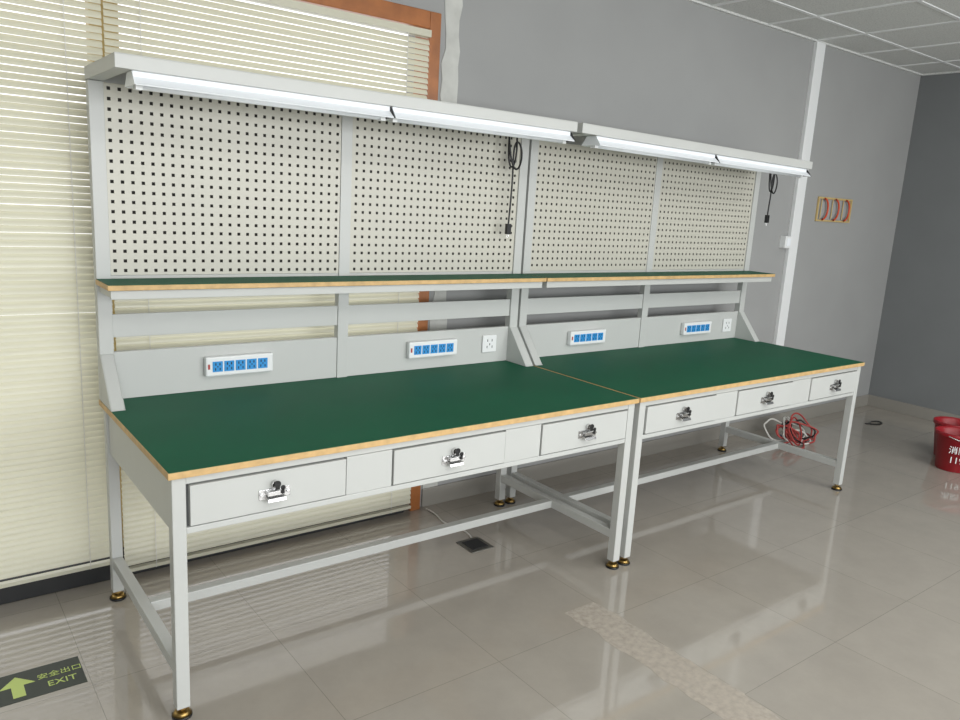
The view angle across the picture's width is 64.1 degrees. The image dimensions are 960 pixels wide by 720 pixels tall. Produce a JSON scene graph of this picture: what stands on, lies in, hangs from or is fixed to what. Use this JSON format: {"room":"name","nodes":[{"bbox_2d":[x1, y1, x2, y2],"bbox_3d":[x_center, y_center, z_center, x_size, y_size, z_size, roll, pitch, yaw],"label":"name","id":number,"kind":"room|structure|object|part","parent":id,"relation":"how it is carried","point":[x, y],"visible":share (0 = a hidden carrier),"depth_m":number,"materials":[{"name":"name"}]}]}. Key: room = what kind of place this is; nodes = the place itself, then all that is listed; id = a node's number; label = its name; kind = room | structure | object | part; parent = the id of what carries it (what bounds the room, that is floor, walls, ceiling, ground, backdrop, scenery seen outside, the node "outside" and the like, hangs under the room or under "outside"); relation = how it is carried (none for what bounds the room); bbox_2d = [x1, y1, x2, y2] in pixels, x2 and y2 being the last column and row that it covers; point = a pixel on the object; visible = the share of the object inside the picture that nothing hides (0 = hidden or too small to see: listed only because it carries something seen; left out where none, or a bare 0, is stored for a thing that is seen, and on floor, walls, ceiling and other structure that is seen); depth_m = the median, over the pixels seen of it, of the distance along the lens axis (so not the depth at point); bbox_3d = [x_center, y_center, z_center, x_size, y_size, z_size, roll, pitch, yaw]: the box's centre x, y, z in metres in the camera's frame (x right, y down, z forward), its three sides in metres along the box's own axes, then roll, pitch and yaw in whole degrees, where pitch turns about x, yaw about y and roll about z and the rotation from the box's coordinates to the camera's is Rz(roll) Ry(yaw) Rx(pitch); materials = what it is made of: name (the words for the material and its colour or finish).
{"room":"electronics workshop","nodes":[
{"label":"electronics workshop","id":0,"kind":"room"},
{"bbox_2d":[0,405,959,719],"bbox_3d":[1.538,1.387,1.879,9.350,0.100,6.250,-6,15,-37],"label":"floor","id":1,"kind":"structure","parent":0,"point":[811,600],"depth_m":3.09,"materials":[{"name":"tile"}]},
{"bbox_2d":[0,656,87,706],"bbox_3d":[-1.492,1.044,2.428,0.420,0.002,0.165,-6,15,-37],"label":"sign","id":2,"kind":"object","parent":1,"relation":"on","point":[38,681],"visible":1,"depth_m":2.48,"materials":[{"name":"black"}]},
{"bbox_2d":[84,52,638,719],"bbox_3d":[-0.344,-0.022,3.046,1.977,1.969,0.914,-6,15,-37],"label":"workbench","id":3,"kind":"object","parent":1,"relation":"on","point":[192,197],"depth_m":2.98,"materials":[{"name":"white metal"}]},
{"bbox_3d":[-0.971,0.017,3.093,0.275,0.078,0.033,-6,15,-37],"label":"power strip","id":4,"kind":"part","parent":3,"relation":"part of","materials":[{"name":"white plastic"}]},
{"bbox_2d":[125,71,394,120],"bbox_3d":[-0.713,-0.892,2.621,0.908,0.052,0.124,-6,15,-37],"label":"fluorescent light fixture","id":5,"kind":"object","parent":3,"relation":"attached to","point":[137,80],"visible":1,"depth_m":2.55,"materials":[{"name":"white metal"}]},
{"bbox_3d":[-0.537,-0.462,3.247,1.971,1.125,0.190,-6,15,-37],"label":"frame","id":6,"kind":"part","parent":3,"relation":"part of","materials":[{"name":"grey paint"}]},
{"bbox_3d":[-0.383,0.541,3.171,1.951,0.743,0.870,-6,15,-37],"label":"frame","id":7,"kind":"part","parent":3,"relation":"part of","materials":[{"name":"grey paint"}]},
{"bbox_3d":[-0.227,-0.056,3.654,0.275,0.078,0.033,-6,15,-37],"label":"power strip","id":8,"kind":"part","parent":3,"relation":"part of","materials":[{"name":"white plastic"}]},
{"bbox_2d":[385,107,574,143],"bbox_3d":[0.020,-0.963,3.174,0.926,0.052,0.124,-6,15,-37],"label":"fluorescent light fixture","id":9,"kind":"object","parent":3,"relation":"attached to","point":[407,116],"visible":0.87,"depth_m":3.11,"materials":[{"name":"white metal"}]},
{"bbox_2d":[481,335,496,352],"bbox_3d":[0.046,-0.083,3.874,0.088,0.088,0.011,-6,15,-37],"label":"wall socket","id":10,"kind":"object","parent":3,"relation":"attached to","point":[488,341],"visible":1,"depth_m":3.87,"materials":[{"name":"white plastic"}]},
{"bbox_2d":[505,137,522,237],"bbox_3d":[0.156,-0.836,3.699,0.088,0.489,0.029,-6,15,-37],"label":"lead","id":11,"kind":"object","parent":3,"relation":"hanging from","point":[507,226],"visible":0.99,"depth_m":3.68,"materials":[{"name":"black plastic"}]},
{"bbox_2d":[426,508,471,537],"bbox_3d":[-0.164,0.820,3.867,0.034,0.008,0.402,-6,15,-39],"label":"wire","id":12,"kind":"object","parent":1,"relation":"on","point":[426,508],"visible":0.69,"depth_m":3.89,"materials":[{"name":"grey"}]},
{"bbox_2d":[456,536,493,552],"bbox_3d":[-0.024,0.877,3.642,0.130,0.007,0.130,-6,15,-37],"label":"socket","id":13,"kind":"object","parent":1,"relation":"on","point":[476,544],"visible":1,"depth_m":3.63,"materials":[{"name":"metal"}]},
{"bbox_2d":[564,602,780,719],"bbox_3d":[0.853,1.157,2.548,0.204,0.001,1.500,-6,15,-37],"label":"residue","id":14,"kind":"object","parent":1,"relation":"on","point":[725,700],"visible":1,"depth_m":2.76,"materials":[{"name":"beige"}]},
{"bbox_2d":[504,123,864,565],"bbox_3d":[1.218,-0.174,4.224,2.023,1.969,0.914,-6,15,-37],"label":"workbench","id":15,"kind":"object","parent":1,"relation":"on","point":[594,216],"depth_m":4.24,"materials":[{"name":"white metal"}]},
{"bbox_3d":[0.597,-0.129,4.277,0.275,0.078,0.033,-6,15,-37],"label":"power strip","id":16,"kind":"part","parent":15,"relation":"part of","materials":[{"name":"white plastic"}]},
{"bbox_3d":[1.043,-0.615,4.439,1.971,1.125,0.190,-6,15,-37],"label":"frame","id":17,"kind":"part","parent":15,"relation":"part of","materials":[{"name":"grey paint"}]},
{"bbox_2d":[581,136,719,164],"bbox_3d":[0.873,-1.038,3.818,0.903,0.053,0.124,-5,14,-37],"label":"fluorescent light fixture","id":18,"kind":"object","parent":15,"relation":"attached to","point":[598,142],"visible":1,"depth_m":3.74,"materials":[{"name":"white metal"}]},
{"bbox_3d":[1.197,0.387,4.363,1.951,0.743,0.870,-6,15,-37],"label":"frame","id":19,"kind":"part","parent":15,"relation":"part of","materials":[{"name":"grey paint"}]},
{"bbox_3d":[1.373,-0.204,4.862,0.275,0.078,0.033,-6,15,-37],"label":"power strip","id":20,"kind":"part","parent":15,"relation":"part of","materials":[{"name":"white plastic"}]},
{"bbox_2d":[722,318,731,331],"bbox_3d":[1.634,-0.230,5.073,0.088,0.088,0.011,-6,15,-37],"label":"wall socket","id":21,"kind":"object","parent":15,"relation":"attached to","point":[726,326],"visible":1,"depth_m":5.07,"materials":[{"name":"white plastic"}]},
{"bbox_2d":[711,155,810,177],"bbox_3d":[1.591,-1.097,4.363,0.896,0.052,0.124,-5,14,-37],"label":"fluorescent light fixture","id":22,"kind":"object","parent":15,"relation":"attached to","point":[730,162],"visible":0.8,"depth_m":4.32,"materials":[{"name":"white metal"}]},
{"bbox_2d":[764,173,777,225],"bbox_3d":[1.894,-1.063,4.996,0.088,0.369,0.029,-6,15,-37],"label":"lead","id":23,"kind":"object","parent":15,"relation":"hanging from","point":[771,179],"visible":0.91,"depth_m":4.99,"materials":[{"name":"black plastic"}]},
{"bbox_2d":[763,412,818,448],"bbox_3d":[2.330,0.498,5.647,0.547,0.206,0.304,-6,15,-37],"label":"cable tangle","id":24,"kind":"object","parent":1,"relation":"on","point":[790,436],"visible":0.98,"depth_m":5.62,"materials":[{"name":"red plastic"}]},
{"bbox_2d":[865,421,881,424],"bbox_3d":[3.239,0.518,6.294,0.182,0.010,0.084,-6,15,-37],"label":"cable","id":25,"kind":"object","parent":1,"relation":"on","point":[870,423],"visible":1,"depth_m":6.27,"materials":[{"name":"black plastic"}]},
{"bbox_2d":[933,416,959,454],"bbox_3d":[3.377,0.567,5.473,0.292,0.264,0.283,-6,15,-37],"label":"bucket","id":26,"kind":"object","parent":1,"relation":"on","point":[939,420],"visible":0.18,"depth_m":5.55,"materials":[{"name":"red plastic"}]},
{"bbox_2d":[934,426,959,472],"bbox_3d":[3.229,0.613,5.208,0.292,0.264,0.283,-6,15,-37],"label":"bucket","id":27,"kind":"object","parent":1,"relation":"on","point":[947,447],"visible":1,"depth_m":5.15,"materials":[{"name":"red plastic"}]},
{"bbox_2d":[123,0,920,551],"bbox_3d":[-0.121,-0.648,3.983,9.550,2.840,0.200,-6,15,-37],"label":"wall","id":28,"kind":"structure","parent":0,"point":[677,69],"depth_m":5.03,"materials":[{"name":"grey paint"}]},
{"bbox_2d":[0,0,113,588],"bbox_3d":[-2.268,-0.385,2.184,2.232,2.635,0.040,-6,15,-37],"label":"blind","id":29,"kind":"object","parent":28,"relation":"attached to","point":[54,507],"visible":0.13,"depth_m":2.77,"materials":[{"name":"beige"}]},
{"bbox_2d":[0,505,403,604],"bbox_3d":[-2.165,0.911,2.638,4.440,0.100,0.024,-6,15,-37],"label":"baseboard","id":30,"kind":"structure","parent":28,"relation":"attached to","point":[95,575],"depth_m":3.05,"materials":[{"name":"black"}]},
{"bbox_2d":[85,0,441,546],"bbox_3d":[-1.791,-0.273,2.693,3.785,2.435,0.130,-6,15,-37],"label":"window","id":31,"kind":"structure","parent":28,"relation":"in","point":[379,9],"depth_m":3.44,"materials":[{"name":"orange wood"}]},
{"bbox_2d":[102,0,431,571],"bbox_3d":[-0.842,-0.315,3.317,1.370,2.315,0.040,-6,15,-37],"label":"blind","id":32,"kind":"object","parent":31,"relation":"attached to","point":[146,535],"visible":0.27,"depth_m":3.18,"materials":[{"name":"beige"}]},
{"bbox_2d":[422,0,462,488],"bbox_3d":[-0.183,-0.665,3.799,0.112,2.740,0.004,-6,15,-37],"label":"trim","id":33,"kind":"structure","parent":28,"relation":"attached to","point":[453,8],"depth_m":3.64,"materials":[{"name":"paint"}]},
{"bbox_2d":[421,394,868,506],"bbox_3d":[1.594,0.544,5.483,4.778,0.100,0.012,-6,15,-37],"label":"baseboard","id":34,"kind":"structure","parent":28,"relation":"attached to","point":[486,483],"depth_m":4.87,"materials":[{"name":"grey tile"}]},
{"bbox_2d":[779,236,792,247],"bbox_3d":[2.238,-0.863,5.606,0.088,0.085,0.048,-6,15,-37],"label":"light switch","id":35,"kind":"object","parent":28,"relation":"attached to","point":[785,241],"visible":1,"depth_m":5.58,"materials":[{"name":"white plastic"}]},
{"bbox_2d":[773,41,825,345],"bbox_3d":[2.327,-1.118,5.623,0.110,2.277,0.030,-6,15,-37],"label":"cable trunking","id":36,"kind":"object","parent":28,"relation":"attached to","point":[818,54],"visible":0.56,"depth_m":5.59,"materials":[{"name":"white plastic"}]},
{"bbox_2d":[815,196,852,222],"bbox_3d":[2.753,-1.162,5.944,0.500,0.183,0.029,-6,15,-37],"label":"hook rack","id":37,"kind":"object","parent":28,"relation":"attached to","point":[819,197],"visible":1,"depth_m":5.93,"materials":[{"name":"brown wood"}]},
{"bbox_2d":[698,0,959,73],"bbox_3d":[1.767,-1.468,1.208,9.750,0.100,6.450,-6,15,-37],"label":"ceiling","id":38,"kind":"structure","parent":0,"point":[911,14],"depth_m":4.87,"materials":[{"name":"tile"}]},
{"bbox_2d":[686,0,959,75],"bbox_3d":[1.764,-1.413,1.220,9.350,0.012,6.050,-6,15,-37],"label":"grid","id":39,"kind":"object","parent":38,"relation":"attached to","point":[923,2],"depth_m":4.98,"materials":[{"name":"white metal"}]},
{"bbox_2d":[868,73,959,414],"bbox_3d":[5.483,-0.399,4.372,0.200,2.840,6.050,-6,15,-37],"label":"wall","id":40,"kind":"structure","parent":0,"point":[917,356],"depth_m":6.43,"materials":[{"name":"grey paint"}]},
{"bbox_2d":[867,394,959,420],"bbox_3d":[5.320,0.948,4.585,0.012,0.100,6.050,-6,15,-37],"label":"baseboard","id":41,"kind":"structure","parent":40,"relation":"attached to","point":[874,401],"depth_m":6.66,"materials":[{"name":"grey tile"}]}
]}

